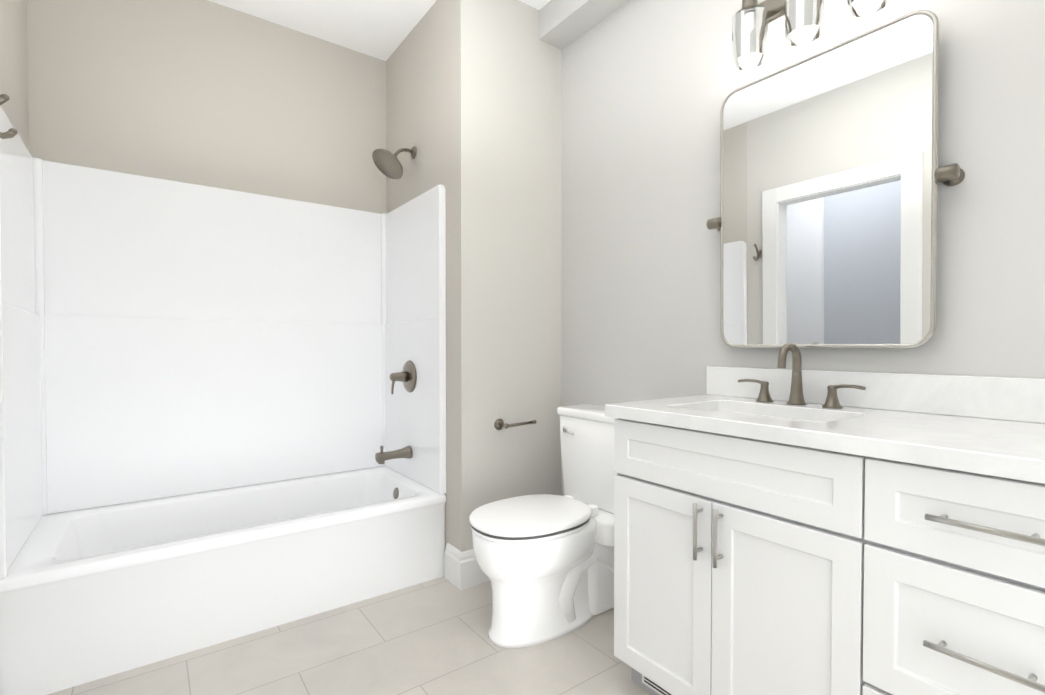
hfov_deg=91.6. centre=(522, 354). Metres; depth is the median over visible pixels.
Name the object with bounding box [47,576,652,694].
floor
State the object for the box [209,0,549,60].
ceiling
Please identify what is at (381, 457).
tub spout
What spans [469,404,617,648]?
toilet
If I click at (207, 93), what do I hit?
wall
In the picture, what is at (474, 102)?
wall
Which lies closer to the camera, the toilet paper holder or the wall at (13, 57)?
the wall at (13, 57)
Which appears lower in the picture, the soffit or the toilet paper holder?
the toilet paper holder
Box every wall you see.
[0,0,28,150]
[27,0,386,213]
[386,0,561,551]
[561,0,1044,495]
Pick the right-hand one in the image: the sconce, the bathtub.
the sconce
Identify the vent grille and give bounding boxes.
[642,675,671,694]
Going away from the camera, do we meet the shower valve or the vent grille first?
the vent grille
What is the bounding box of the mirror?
[706,10,964,347]
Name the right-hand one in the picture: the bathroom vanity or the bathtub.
the bathroom vanity
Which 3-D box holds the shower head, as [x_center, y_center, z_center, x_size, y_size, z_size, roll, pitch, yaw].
[-0.664,-1.014,2.643,0.222,0.187,0.179,-1,1,-36]
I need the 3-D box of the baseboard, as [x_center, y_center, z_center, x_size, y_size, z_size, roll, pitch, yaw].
[-0.058,0.990,2.490,0.571,0.165,0.018,-1,1,-36]
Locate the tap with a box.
[738,343,865,408]
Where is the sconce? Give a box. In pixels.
[732,0,890,69]
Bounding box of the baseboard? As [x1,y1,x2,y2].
[455,549,489,589]
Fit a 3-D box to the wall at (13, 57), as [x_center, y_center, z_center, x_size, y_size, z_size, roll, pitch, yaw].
[-1.109,-0.302,0.733,0.120,2.805,3.615,-1,1,-36]
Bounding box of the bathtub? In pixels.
[0,106,445,694]
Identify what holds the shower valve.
attached to the wall at (474, 102)
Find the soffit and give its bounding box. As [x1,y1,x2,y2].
[539,0,629,49]
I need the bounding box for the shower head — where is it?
[372,146,416,178]
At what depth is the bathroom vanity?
1.19 m
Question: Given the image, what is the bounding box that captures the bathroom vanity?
[605,343,1044,694]
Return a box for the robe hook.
[0,94,17,138]
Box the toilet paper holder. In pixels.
[494,419,536,429]
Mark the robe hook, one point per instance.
(11, 132)
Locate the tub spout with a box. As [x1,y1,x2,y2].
[375,446,412,463]
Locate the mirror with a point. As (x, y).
(832, 174)
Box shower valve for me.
[389,360,416,393]
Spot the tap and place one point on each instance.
(796, 400)

